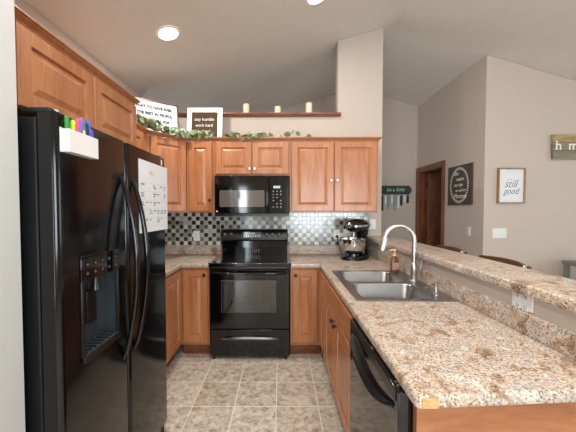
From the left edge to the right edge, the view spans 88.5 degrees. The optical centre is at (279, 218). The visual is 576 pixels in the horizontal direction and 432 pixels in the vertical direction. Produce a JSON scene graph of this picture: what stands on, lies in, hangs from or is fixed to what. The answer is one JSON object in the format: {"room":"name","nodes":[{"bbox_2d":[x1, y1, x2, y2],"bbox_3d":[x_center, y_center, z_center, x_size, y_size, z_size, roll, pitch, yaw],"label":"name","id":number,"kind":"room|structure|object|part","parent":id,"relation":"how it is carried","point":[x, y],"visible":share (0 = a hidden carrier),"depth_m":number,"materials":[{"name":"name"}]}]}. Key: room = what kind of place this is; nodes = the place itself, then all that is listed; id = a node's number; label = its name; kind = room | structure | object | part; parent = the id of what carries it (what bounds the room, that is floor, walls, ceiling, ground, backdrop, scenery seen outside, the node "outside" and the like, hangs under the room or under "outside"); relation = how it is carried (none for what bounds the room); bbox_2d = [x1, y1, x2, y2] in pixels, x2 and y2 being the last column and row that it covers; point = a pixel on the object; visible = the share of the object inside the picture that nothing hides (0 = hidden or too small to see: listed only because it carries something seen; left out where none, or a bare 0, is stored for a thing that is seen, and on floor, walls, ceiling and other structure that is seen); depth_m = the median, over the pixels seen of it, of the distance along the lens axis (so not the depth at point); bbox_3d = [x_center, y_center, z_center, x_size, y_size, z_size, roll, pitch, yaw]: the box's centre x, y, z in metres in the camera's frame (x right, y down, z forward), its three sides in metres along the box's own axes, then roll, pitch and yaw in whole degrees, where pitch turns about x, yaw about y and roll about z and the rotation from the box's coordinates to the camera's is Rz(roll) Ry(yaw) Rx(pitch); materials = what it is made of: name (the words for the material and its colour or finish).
{"room":"kitchen","nodes":[
{"label":"kitchen","id":0,"kind":"room"},
{"bbox_2d":[0,0,24,431],"bbox_3d":[-1.267,-0.062,0.584,0.894,2.949,0.699,0,2,0],"label":"wall","id":1,"kind":"structure","parent":0,"point":[12,398],"depth_m":0.90,"materials":[{"name":"paint"}]},
{"bbox_2d":[14,0,141,97],"bbox_3d":[-1.645,-0.003,2.188,0.120,2.736,2.499,0,2,0],"label":"wall","id":2,"kind":"structure","parent":0,"point":[22,4],"depth_m":2.23,"materials":[{"name":"paint"}]},
{"bbox_2d":[15,21,136,146],"bbox_3d":[-1.282,-0.597,1.476,0.611,0.325,1.105,0,2,0],"label":"upper cabinet","id":3,"kind":"object","parent":2,"relation":"attached to","point":[45,77],"visible":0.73,"depth_m":1.35,"materials":[{"name":"brown wood"}]},
{"bbox_3d":[-0.988,-0.591,1.337,0.022,0.312,0.455,0,2,0],"label":"door","id":4,"kind":"part","parent":3,"relation":"part of","materials":[{"name":"brown wood"}]},
{"bbox_2d":[14,4,140,104],"bbox_3d":[-1.117,-0.779,1.488,0.304,0.037,1.138,0,2,0],"label":"crown molding","id":5,"kind":"structure","parent":3,"relation":"attached to","point":[21,16],"depth_m":1.36,"materials":[{"name":"brown wood"}]},
{"bbox_3d":[-0.985,-0.605,1.796,0.022,0.312,0.455,0,2,0],"label":"door","id":6,"kind":"part","parent":3,"relation":"part of","materials":[{"name":"brown wood"}]},
{"bbox_2d":[137,129,145,150],"bbox_3d":[-1.411,-0.415,2.427,0.341,0.745,0.774,0,2,0],"label":"upper cabinet","id":7,"kind":"object","parent":2,"relation":"attached to","point":[141,137],"visible":0.09,"depth_m":2.66,"materials":[{"name":"brown wood"}]},
{"bbox_2d":[25,0,408,112],"bbox_3d":[-0.884,-1.596,1.437,4.370,1.302,9.200,0,2,0],"label":"ceiling","id":8,"kind":"structure","parent":0,"point":[264,55],"depth_m":2.90,"materials":[{"name":"paint"}]},
{"bbox_2d":[156,25,179,40],"bbox_3d":[-0.933,-1.558,2.489,0.188,0.057,0.195,0,2,6],"label":"ceiling light","id":9,"kind":"object","parent":8,"relation":"attached to","point":[168,32],"visible":1,"depth_m":2.48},
{"bbox_2d":[306,0,323,5],"bbox_3d":[0.325,-1.906,2.542,0.188,0.057,0.195,0,2,6],"label":"ceiling light","id":10,"kind":"object","parent":8,"relation":"attached to","point":[309,2],"visible":1,"depth_m":2.60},
{"bbox_2d":[164,345,344,431],"bbox_3d":[1.281,1.425,1.515,8.700,0.080,9.200,0,2,0],"label":"floor","id":11,"kind":"structure","parent":0,"point":[295,393],"depth_m":2.28,"materials":[{"name":"tile"}]},
{"bbox_2d":[17,107,166,431],"bbox_3d":[-1.088,0.504,1.421,0.912,1.756,0.896,0,2,0],"label":"refrigerator","id":12,"kind":"object","parent":11,"relation":"on","point":[94,286],"visible":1,"depth_m":1.11,"materials":[{"name":"black metal"}]},
{"bbox_2d":[59,127,97,158],"bbox_3d":[-0.696,-0.261,1.035,0.033,0.080,0.150,0,2,0],"label":"holder","id":13,"kind":"object","parent":12,"relation":"attached to","point":[72,142],"visible":1,"depth_m":1.00,"materials":[{"name":"white plastic"}]},
{"bbox_2d":[64,115,69,127],"bbox_3d":[-0.695,-0.279,0.971,0.016,0.115,0.018,0,2,15],"label":"marker","id":14,"kind":"object","parent":13,"relation":"in","point":[66,118],"visible":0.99,"depth_m":0.96,"materials":[{"name":"green plastic"}]},
{"bbox_2d":[70,120,75,129],"bbox_3d":[-0.695,-0.277,0.995,0.016,0.110,0.022,0,2,0],"label":"marker","id":15,"kind":"object","parent":13,"relation":"in","point":[72,122],"visible":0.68,"depth_m":0.99,"materials":[{"name":"yellow plastic"}]},
{"bbox_2d":[75,118,79,131],"bbox_3d":[-0.695,-0.284,1.015,0.016,0.123,0.027,0,2,0],"label":"marker","id":16,"kind":"object","parent":13,"relation":"in","point":[77,120],"visible":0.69,"depth_m":1.01,"materials":[{"name":"pink plastic"}]},
{"bbox_2d":[79,118,82,132],"bbox_3d":[-0.695,-0.288,1.032,0.016,0.128,0.026,0,2,0],"label":"marker","id":17,"kind":"object","parent":13,"relation":"in","point":[81,119],"visible":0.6,"depth_m":1.03,"materials":[{"name":"purple plastic"}]},
{"bbox_2d":[85,123,88,135],"bbox_3d":[-0.695,-0.283,1.069,0.016,0.118,0.023,0,2,0],"label":"marker","id":18,"kind":"object","parent":13,"relation":"in","point":[86,124],"visible":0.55,"depth_m":1.06,"materials":[{"name":"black plastic"}]},
{"bbox_2d":[85,121,90,136],"bbox_3d":[-0.695,-0.290,1.080,0.016,0.131,0.023,0,2,0],"label":"marker","id":19,"kind":"object","parent":13,"relation":"in","point":[87,122],"visible":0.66,"depth_m":1.07,"materials":[{"name":"blue plastic"}]},
{"bbox_3d":[-0.743,0.470,1.182,0.060,1.638,0.425,0,2,0],"label":"freezer door","id":20,"kind":"part","parent":12,"relation":"part of","materials":[{"name":"black metal"}]},
{"bbox_3d":[-0.738,0.320,1.188,0.045,0.190,0.060,0,2,0],"label":"dispenser lever","id":21,"kind":"part","parent":12,"relation":"part of","materials":[{"name":"black plastic"}]},
{"bbox_3d":[-0.710,0.179,1.181,0.007,0.092,0.245,0,2,0],"label":"dispenser panel","id":22,"kind":"part","parent":12,"relation":"part of","materials":[{"name":"black plastic"}]},
{"bbox_3d":[-0.708,0.375,1.187,0.015,0.300,0.245,0,2,0],"label":"dispenser frame","id":23,"kind":"part","parent":12,"relation":"part of","materials":[{"name":"black plastic"}]},
{"bbox_3d":[-0.677,0.225,1.342,0.088,0.836,0.024,0,2,0],"label":"handle","id":24,"kind":"part","parent":12,"relation":"part of","materials":[{"name":"black metal"}]},
{"bbox_3d":[-0.676,0.222,1.442,0.088,0.836,0.024,0,2,0],"label":"handle","id":25,"kind":"part","parent":12,"relation":"part of","materials":[{"name":"black metal"}]},
{"bbox_3d":[-0.740,0.456,1.634,0.060,1.638,0.463,0,2,0],"label":"fridge door","id":26,"kind":"part","parent":12,"relation":"part of","materials":[{"name":"black metal"}]},
{"bbox_2d":[138,158,167,233],"bbox_3d":[-0.707,-0.120,1.680,0.004,0.380,0.370,0,2,0],"label":"calendar","id":27,"kind":"object","parent":12,"relation":"attached to","point":[152,177],"visible":0.92,"depth_m":1.66,"materials":[{"name":"white paper"}]},
{"bbox_2d":[165,269,180,366],"bbox_3d":[-1.252,0.915,2.621,0.643,0.875,0.463,0,2,0],"label":"base cabinet","id":28,"kind":"object","parent":11,"relation":"on","point":[173,281],"visible":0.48,"depth_m":2.61,"materials":[{"name":"brown wood"}]},
{"bbox_2d":[165,245,221,276],"bbox_3d":[-1.126,0.402,2.683,0.911,0.143,1.510,0,2,0],"label":"countertop","id":29,"kind":"structure","parent":28,"relation":"on","point":[177,257],"depth_m":3.25,"materials":[{"name":"stone"}]},
{"bbox_2d":[181,267,209,353],"bbox_3d":[-0.808,0.900,3.128,0.275,0.875,0.647,0,2,0],"label":"base cabinet","id":30,"kind":"object","parent":11,"relation":"on","point":[195,282],"visible":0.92,"depth_m":2.84,"materials":[{"name":"brown wood"}]},
{"bbox_2d":[208,229,290,358],"bbox_3d":[-0.279,0.734,3.083,0.782,1.208,0.702,0,2,0],"label":"range","id":31,"kind":"object","parent":11,"relation":"on","point":[250,279],"visible":1,"depth_m":2.80,"materials":[{"name":"black metal"}]},
{"bbox_3d":[-0.280,0.510,2.759,0.712,0.026,0.069,0,2,0],"label":"oven door handle","id":32,"kind":"part","parent":31,"relation":"part of","materials":[{"name":"black metal"}]},
{"bbox_3d":[-0.280,1.183,2.834,0.756,0.257,0.034,0,2,0],"label":"storage drawer","id":33,"kind":"part","parent":31,"relation":"part of","materials":[{"name":"black metal"}]},
{"bbox_3d":[-0.280,1.136,2.800,0.540,0.036,0.030,0,2,0],"label":"drawer handle","id":34,"kind":"part","parent":31,"relation":"part of","materials":[{"name":"grey metal"}]},
{"bbox_3d":[-0.280,0.764,2.817,0.756,0.565,0.044,0,2,0],"label":"oven door","id":35,"kind":"part","parent":31,"relation":"part of","materials":[{"name":"black glass"}]},
{"bbox_2d":[208,254,290,265],"bbox_3d":[-0.279,0.424,3.067,0.782,0.032,0.575,0,2,0],"label":"cooktop","id":36,"kind":"object","parent":31,"relation":"in","point":[222,259],"depth_m":2.92,"materials":[{"name":"black glass"}]},
{"bbox_2d":[290,264,320,353],"bbox_3d":[0.258,0.900,3.122,0.293,0.875,0.647,0,2,0],"label":"base cabinet","id":37,"kind":"object","parent":11,"relation":"on","point":[304,282],"visible":0.92,"depth_m":2.83,"materials":[{"name":"brown wood"}]},
{"bbox_3d":[0.248,0.841,2.837,0.240,0.700,0.022,0,2,0],"label":"door","id":38,"kind":"part","parent":37,"relation":"part of","materials":[{"name":"brown wood"}]},
{"bbox_2d":[320,271,327,358],"bbox_3d":[0.703,0.913,2.668,0.638,0.875,0.358,0,2,0],"label":"base cabinet","id":39,"kind":"object","parent":11,"relation":"on","point":[323,277],"visible":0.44,"depth_m":2.63,"materials":[{"name":"brown wood"}]},
{"bbox_2d":[325,279,354,431],"bbox_3d":[0.685,0.933,2.019,0.667,0.875,0.935,0,2,0],"label":"base cabinet","id":40,"kind":"object","parent":11,"relation":"on","point":[338,317],"visible":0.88,"depth_m":1.89,"materials":[{"name":"brown wood"}]},
{"bbox_3d":[0.393,0.936,2.249,0.022,0.545,0.437,0,2,0],"label":"door","id":41,"kind":"part","parent":40,"relation":"part of","materials":[{"name":"brown wood"}]},
{"bbox_3d":[0.392,0.583,2.010,0.022,0.145,0.895,0,2,0],"label":"drawer","id":42,"kind":"part","parent":40,"relation":"part of","materials":[{"name":"brown wood"}]},
{"bbox_3d":[0.391,0.950,1.792,0.022,0.545,0.437,0,2,0],"label":"door","id":43,"kind":"part","parent":40,"relation":"part of","materials":[{"name":"brown wood"}]},
{"bbox_2d":[289,245,575,408],"bbox_3d":[0.572,0.418,2.119,0.925,0.143,2.620,0,2,0],"label":"countertop","id":44,"kind":"structure","parent":40,"relation":"on","point":[477,349],"depth_m":1.12,"materials":[{"name":"stone"}]},
{"bbox_2d":[340,219,369,260],"bbox_3d":[0.825,0.210,3.146,0.269,0.416,0.449,2,2,41],"label":"stand mixer","id":45,"kind":"object","parent":44,"relation":"on","point":[356,249],"visible":1,"depth_m":3.03,"materials":[{"name":"black painted metal"},{"name":"stainless steel"}]},
{"bbox_2d":[341,237,365,255],"bbox_3d":[0.780,0.293,3.098,0.266,0.170,0.266,0,2,13],"label":"mixing bowl","id":46,"kind":"object","parent":45,"relation":"on","point":[353,246],"depth_m":3.02,"materials":[{"name":"silver metal"}]},
{"bbox_2d":[332,270,457,300],"bbox_3d":[0.724,0.531,2.072,0.570,0.170,0.830,0,2,0],"label":"sink","id":47,"kind":"object","parent":44,"relation":"in","point":[363,285],"visible":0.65,"depth_m":2.04,"materials":[{"name":"silver metal"}]},
{"bbox_3d":[0.695,0.525,2.272,0.424,0.170,0.350,0,2,0],"label":"bowl","id":48,"kind":"part","parent":47,"relation":"part of","materials":[{"name":"silver metal"}]},
{"bbox_3d":[0.693,0.537,1.872,0.424,0.170,0.350,0,2,0],"label":"bowl","id":49,"kind":"part","parent":47,"relation":"part of","materials":[{"name":"silver metal"}]},
{"bbox_2d":[389,249,398,272],"bbox_3d":[0.935,0.342,2.410,0.076,0.188,0.045,0,2,0],"label":"soap bottle","id":50,"kind":"object","parent":47,"relation":"on","point":[394,262],"visible":1,"depth_m":2.39,"materials":[{"name":"plastic"}]},
{"bbox_2d":[378,224,422,281],"bbox_3d":[0.860,0.240,2.103,0.313,0.410,0.061,0,2,0],"label":"faucet","id":51,"kind":"object","parent":47,"relation":"on","point":[382,246],"visible":0.99,"depth_m":2.09,"materials":[{"name":"silver metal"}]},
{"bbox_3d":[0.997,0.325,2.101,0.040,0.091,0.026,0,2,0],"label":"lever handle","id":52,"kind":"part","parent":51,"relation":"part of","materials":[{"name":"silver metal"}]},
{"bbox_2d":[428,283,439,294],"bbox_3d":[0.935,0.421,1.787,0.069,0.066,0.044,0,2,0],"label":"soap dispenser","id":53,"kind":"object","parent":47,"relation":"on","point":[435,285],"visible":1,"depth_m":1.78,"materials":[{"name":"silver metal"}]},
{"bbox_2d":[350,319,412,431],"bbox_3d":[0.658,0.957,1.223,0.642,0.874,0.620,0,2,0],"label":"dishwasher","id":54,"kind":"object","parent":11,"relation":"on","point":[378,402],"visible":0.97,"depth_m":1.16,"materials":[{"name":"black plastic"}]},
{"bbox_3d":[0.351,0.623,1.214,0.028,0.086,0.540,0,2,0],"label":"handle","id":55,"kind":"part","parent":54,"relation":"part of","materials":[{"name":"black plastic"}]},
{"bbox_3d":[0.364,0.543,1.211,0.003,0.033,0.585,0,2,0],"label":"control panel","id":56,"kind":"part","parent":54,"relation":"part of","materials":[{"name":"black plastic"}]},
{"bbox_2d":[435,245,467,253],"bbox_3d":[1.408,0.815,2.731,0.431,1.107,0.425,0,2,0],"label":"bar stool","id":57,"kind":"object","parent":11,"relation":"on","point":[456,249],"visible":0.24,"depth_m":2.75,"materials":[{"name":"brown wood"}]},
{"bbox_3d":[1.583,0.283,2.720,0.080,0.042,0.410,0,2,0],"label":"crest rail","id":58,"kind":"part","parent":57,"relation":"part of","materials":[{"name":"brown wood"}]},
{"bbox_2d":[413,402,575,431],"bbox_3d":[0.780,0.968,0.894,0.746,0.872,0.025,0,2,0],"label":"end panel","id":59,"kind":"object","parent":11,"relation":"on","point":[549,417],"visible":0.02,"depth_m":0.88,"materials":[{"name":"brown wood"}]},
{"bbox_2d":[479,255,531,268],"bbox_3d":[1.405,0.834,2.087,0.431,1.107,0.425,0,2,0],"label":"bar stool","id":60,"kind":"object","parent":11,"relation":"on","point":[494,258],"visible":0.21,"depth_m":2.08,"materials":[{"name":"brown wood"}]},
{"bbox_2d":[562,260,575,278],"bbox_3d":[3.530,0.902,3.088,0.800,0.872,0.400,0,2,0],"label":"side table","id":61,"kind":"object","parent":11,"relation":"on","point":[566,263],"visible":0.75,"depth_m":3.23,"materials":[{"name":"grey paint"}]},
{"bbox_3d":[3.160,0.918,3.261,0.040,0.830,0.040,0,2,0],"label":"leg","id":62,"kind":"part","parent":61,"relation":"part of","materials":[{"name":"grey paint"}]},
{"bbox_2d":[178,28,382,270],"bbox_3d":[-0.257,-0.422,3.479,2.882,3.496,0.120,0,2,0],"label":"wall","id":63,"kind":"structure","parent":0,"point":[359,58],"depth_m":3.39,"materials":[{"name":"paint"}]},
{"bbox_2d":[146,135,186,212],"bbox_3d":[-1.274,-0.436,3.119,0.609,0.745,0.605,0,2,0],"label":"upper cabinet","id":64,"kind":"object","parent":63,"relation":"attached to","point":[173,152],"visible":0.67,"depth_m":2.99,"materials":[{"name":"brown wood"}]},
{"bbox_2d":[135,97,178,138],"bbox_3d":[-1.277,-1.006,3.009,0.500,0.399,0.078,-1,2,-37],"label":"word sign","id":65,"kind":"object","parent":64,"relation":"on","point":[166,114],"visible":0.54,"depth_m":3.05,"materials":[{"name":"white wood"}]},
{"bbox_3d":[-1.277,-1.006,3.009,0.500,0.400,0.022,-1,-6,-37],"label":"frame","id":66,"kind":"part","parent":65,"relation":"part of","materials":[{"name":"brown wood"}]},
{"bbox_2d":[165,245,221,253],"bbox_3d":[-1.126,0.382,2.683,0.910,0.103,1.510,0,2,0],"label":"backsplash","id":67,"kind":"structure","parent":63,"relation":"attached to","point":[169,249],"depth_m":3.42,"materials":[{"name":"stone"}]},
{"bbox_2d":[193,231,199,240],"bbox_3d":[-0.959,0.198,3.428,0.072,0.115,0.009,0,2,0],"label":"wall outlet","id":68,"kind":"object","parent":63,"relation":"attached to","point":[196,234],"visible":1,"depth_m":3.43,"materials":[{"name":"white plastic"}]},
{"bbox_2d":[187,141,214,212],"bbox_3d":[-0.822,-0.439,3.234,0.291,0.745,0.364,0,2,0],"label":"upper cabinet","id":69,"kind":"object","parent":63,"relation":"attached to","point":[200,154],"visible":0.94,"depth_m":3.09,"materials":[{"name":"brown wood"}]},
{"bbox_2d":[136,113,214,140],"bbox_3d":[-1.047,-0.890,2.925,0.820,0.165,0.213,-1,2,-36],"label":"eucalyptus garland","id":70,"kind":"object","parent":69,"relation":"on","point":[149,123],"visible":0.94,"depth_m":2.93,"materials":[{"name":"green plant"}]},
{"bbox_2d":[186,108,222,141],"bbox_3d":[-0.814,-1.016,3.239,0.385,0.405,0.073,0,2,0],"label":"word sign","id":71,"kind":"object","parent":69,"relation":"on","point":[205,119],"visible":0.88,"depth_m":3.24,"materials":[{"name":"stained wood"},{"name":"white paint"}]},
{"bbox_3d":[-0.814,-1.016,3.240,0.295,0.315,0.010,0,-5,0],"label":"panel","id":72,"kind":"part","parent":71,"relation":"part of","materials":[{"name":"brown wood"}]},
{"bbox_2d":[215,176,288,215],"bbox_3d":[-0.278,-0.238,3.192,0.762,0.415,0.445,0,2,0],"label":"microwave","id":73,"kind":"object","parent":63,"relation":"attached to","point":[234,195],"visible":1,"depth_m":3.02,"materials":[{"name":"black plastic"}]},
{"bbox_3d":[-0.384,-0.248,3.038,0.551,0.385,0.035,0,2,0],"label":"door","id":74,"kind":"part","parent":73,"relation":"part of","materials":[{"name":"black glass"}]},
{"bbox_3d":[-0.124,-0.244,2.996,0.021,0.350,0.054,0,2,0],"label":"handle","id":75,"kind":"part","parent":73,"relation":"part of","materials":[{"name":"black plastic"}]},
{"bbox_3d":[-0.001,-0.248,3.035,0.206,0.385,0.035,0,2,0],"label":"control panel","id":76,"kind":"part","parent":73,"relation":"part of","materials":[{"name":"black plastic"}]},
{"bbox_2d":[214,141,289,176],"bbox_3d":[-0.282,-0.630,3.225,0.787,0.363,0.364,0,2,0],"label":"upper cabinet","id":77,"kind":"object","parent":63,"relation":"attached to","point":[232,158],"visible":0.98,"depth_m":3.08,"materials":[{"name":"brown wood"}]},
{"bbox_3d":[-0.475,-0.632,3.084,0.372,0.336,0.022,0,2,0],"label":"door","id":78,"kind":"part","parent":77,"relation":"part of","materials":[{"name":"brown wood"}]},
{"bbox_2d":[224,130,315,140],"bbox_3d":[-0.075,-0.871,3.098,1.001,0.136,0.146,0,2,-4],"label":"eucalyptus garland","id":79,"kind":"object","parent":77,"relation":"on","point":[231,134],"visible":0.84,"depth_m":3.07,"materials":[{"name":"green plant"}]},
{"bbox_3d":[-0.092,-0.632,3.082,0.375,0.336,0.022,0,2,0],"label":"door","id":80,"kind":"part","parent":77,"relation":"part of","materials":[{"name":"brown wood"}]},
{"bbox_2d":[136,122,382,140],"bbox_3d":[-0.200,-0.823,2.964,2.670,0.037,0.845,-1,2,-23],"label":"crown molding","id":81,"kind":"structure","parent":63,"relation":"attached to","point":[139,127],"depth_m":3.06,"materials":[{"name":"brown wood"}]},
{"bbox_2d":[178,112,340,116],"bbox_3d":[-0.438,-1.189,3.447,2.280,0.033,0.200,0,2,0],"label":"trim ledge","id":82,"kind":"object","parent":63,"relation":"attached to","point":[235,114],"visible":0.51,"depth_m":3.35,"materials":[{"name":"brown wood"}]},
{"bbox_2d":[243,103,248,111],"bbox_3d":[-0.383,-1.272,3.445,0.076,0.133,0.076,0,2,0],"label":"pillar candle","id":83,"kind":"object","parent":82,"relation":"on","point":[245,105],"visible":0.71,"depth_m":3.41,"materials":[{"name":"beige wax"}]},
{"bbox_2d":[274,106,280,111],"bbox_3d":[-0.016,-1.257,3.443,0.076,0.103,0.076,0,2,0],"label":"pillar candle","id":84,"kind":"object","parent":82,"relation":"on","point":[276,108],"visible":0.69,"depth_m":3.41,"materials":[{"name":"beige wax"}]},
{"bbox_2d":[306,102,311,111],"bbox_3d":[0.347,-1.277,3.441,0.076,0.143,0.076,0,2,0],"label":"pillar candle","id":85,"kind":"object","parent":82,"relation":"on","point":[309,104],"visible":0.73,"depth_m":3.41,"materials":[{"name":"beige wax"}]},
{"bbox_2d":[165,213,367,244],"bbox_3d":[-0.273,0.118,3.431,2.609,0.376,0.008,0,2,0],"label":"backsplash","id":86,"kind":"structure","parent":63,"relation":"attached to","point":[303,228],"depth_m":3.43,"materials":[{"name":"silver glass"}]},
{"bbox_2d":[289,141,377,212],"bbox_3d":[0.575,-0.439,3.226,0.922,0.745,0.364,0,2,0],"label":"upper cabinet","id":87,"kind":"object","parent":63,"relation":"attached to","point":[326,176],"visible":1,"depth_m":3.08,"materials":[{"name":"brown wood"}]},
{"bbox_3d":[0.350,-0.438,3.086,0.438,0.722,0.022,0,2,0],"label":"door","id":88,"kind":"part","parent":87,"relation":"part of","materials":[{"name":"brown wood"}]},
{"bbox_3d":[0.798,-0.438,3.083,0.438,0.722,0.022,0,2,0],"label":"door","id":89,"kind":"part","parent":87,"relation":"part of","materials":[{"name":"brown wood"}]},
{"bbox_2d":[334,230,339,238],"bbox_3d":[0.666,0.183,3.419,0.072,0.115,0.009,0,2,0],"label":"wall outlet","id":90,"kind":"object","parent":63,"relation":"attached to","point":[336,232],"visible":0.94,"depth_m":3.42,"materials":[{"name":"white plastic"}]},
{"bbox_2d":[369,219,375,228],"bbox_3d":[1.081,0.063,3.421,0.072,0.115,0.010,0,2,0],"label":"light switch","id":91,"kind":"object","parent":63,"relation":"attached to","point":[372,222],"visible":0.99,"depth_m":3.42,"materials":[{"name":"white plastic"}]},
{"bbox_2d":[272,94,417,240],"bbox_3d":[-0.274,-0.491,5.218,5.350,3.531,0.100,0,2,0],"label":"wall","id":92,"kind":"structure","parent":0,"point":[399,119],"depth_m":5.14,"materials":[{"name":"paint"}]},
{"bbox_2d":[382,186,411,194],"bbox_3d":[2.031,-0.487,5.133,0.540,0.172,0.043,0,2,0],"label":"rack","id":93,"kind":"object","parent":92,"relation":"attached to","point":[398,190],"visible":1,"depth_m":5.13,"materials":[{"name":"wood"}]},
{"bbox_2d":[394,195,395,209],"bbox_3d":[2.011,-0.283,5.126,0.034,0.269,0.014,0,2,0],"label":"strip","id":94,"kind":"object","parent":93,"relation":"hanging from","point":[394,195],"visible":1,"depth_m":5.12,"materials":[{"name":"teal fabric"}]},
{"bbox_2d":[426,169,441,228],"bbox_3d":[3.282,-0.017,4.423,1.530,2.630,1.680,0,2,0],"label":"wall","id":95,"kind":"structure","parent":0,"point":[440,170],"depth_m":5.18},
{"bbox_2d":[417,55,496,256],"bbox_3d":[2.456,-0.305,4.304,0.120,3.212,1.710,0,2,0],"label":"wall","id":96,"kind":"structure","parent":0,"point":[457,124],"depth_m":3.75,"materials":[{"name":"paint"}]},
{"bbox_2d":[415,160,444,245],"bbox_3d":[2.769,0.217,4.723,0.789,2.145,0.870,0,2,0],"label":"door","id":97,"kind":"structure","parent":96,"relation":"in","point":[431,184],"depth_m":5.00,"materials":[{"name":"brown wood"}]},
{"bbox_2d":[448,162,473,204],"bbox_3d":[2.383,-0.442,3.900,0.021,0.520,0.520,0,2,0],"label":"sign","id":98,"kind":"object","parent":96,"relation":"attached to","point":[460,178],"visible":1,"depth_m":3.85,"materials":[{"name":"grey wood"}]},
{"bbox_2d":[450,167,468,202],"bbox_3d":[2.373,-0.442,3.900,0.001,0.483,0.421,0,2,0],"label":"print","id":99,"kind":"object","parent":98,"relation":"attached to","point":[460,168],"depth_m":3.89},
{"bbox_2d":[467,227,470,235],"bbox_3d":[2.388,0.159,3.723,0.010,0.115,0.072,0,2,0],"label":"light switch","id":100,"kind":"object","parent":96,"relation":"attached to","point":[468,228],"visible":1,"depth_m":3.71,"materials":[{"name":"white plastic"}]},
{"bbox_2d":[369,241,575,331],"bbox_3d":[1.095,0.824,2.176,0.120,1.082,2.544,0,2,0],"label":"wall","id":101,"kind":"structure","parent":0,"point":[559,316],"depth_m":1.44,"materials":[{"name":"paint"}]},
{"bbox_2d":[367,236,575,312],"bbox_3d":[1.137,0.262,2.082,0.295,0.047,2.600,0,2,0],"label":"countertop","id":102,"kind":"structure","parent":101,"relation":"on","point":[558,291],"depth_m":1.42,"materials":[{"name":"stone"}]},
{"bbox_2d":[512,291,533,312],"bbox_3d":[1.025,0.347,1.246,0.009,0.074,0.106,0,2,0],"label":"wall outlet","id":103,"kind":"object","parent":101,"relation":"attached to","point":[525,303],"visible":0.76,"depth_m":1.24,"materials":[{"name":"white plastic"}]},
{"bbox_2d":[515,301,519,308],"bbox_3d":[1.022,0.369,1.267,0.003,0.028,0.028,0,2,0],"label":"receptacle","id":104,"kind":"object","parent":103,"relation":"attached to","point":[517,303],"depth_m":1.27,"materials":[{"name":"grey plastic"}]},
{"bbox_2d":[522,304,527,311],"bbox_3d":[1.022,0.370,1.227,0.003,0.028,0.028,0,2,0],"label":"receptacle","id":105,"kind":"object","parent":103,"relation":"attached to","point":[524,306],"depth_m":1.22,"materials":[{"name":"grey plastic"}]},
{"bbox_2d":[383,0,575,106],"bbox_3d":[3.466,-1.557,1.415,4.330,1.377,9.200,0,2,0],"label":"ceiling","id":106,"kind":"structure","parent":0,"point":[431,43],"depth_m":3.21,"materials":[{"name":"paint"}]},
{"bbox_2d":[493,58,575,279],"bbox_3d":[4.027,-0.263,3.501,3.030,3.177,0.120,0,2,0],"label":"wall","id":107,"kind":"structure","parent":0,"point":[533,105],"depth_m":3.44,"materials":[{"name":"paint"}]},
{"bbox_2d":[492,228,506,237],"bbox_3d":[2.577,0.171,3.457,0.165,0.115,0.010,0,2,0],"label":"light switch","id":108,"kind":"object","parent":107,"relation":"attached to","point":[496,232],"visible":1,"depth_m":3.46,"materials":[{"name":"white plastic"}]},
{"bbox_2d":[496,168,525,202],"bbox_3d":[2.692,-0.383,3.429,0.315,0.410,0.030,0,2,0],"label":"framed print","id":109,"kind":"object","parent":107,"relation":"attached to","point":[511,182],"visible":1,"depth_m":3.43,"materials":[{"name":"white paper"}]},
{"bbox_2d":[551,134,575,158],"bbox_3d":[3.452,-0.827,3.408,0.620,0.280,0.037,0,2,0],"label":"sign","id":110,"kind":"object","parent":107,"relation":"attached to","point":[563,146],"visible":1,"depth_m":3.39,"materials":[{"name":"brown wood"}]}
]}

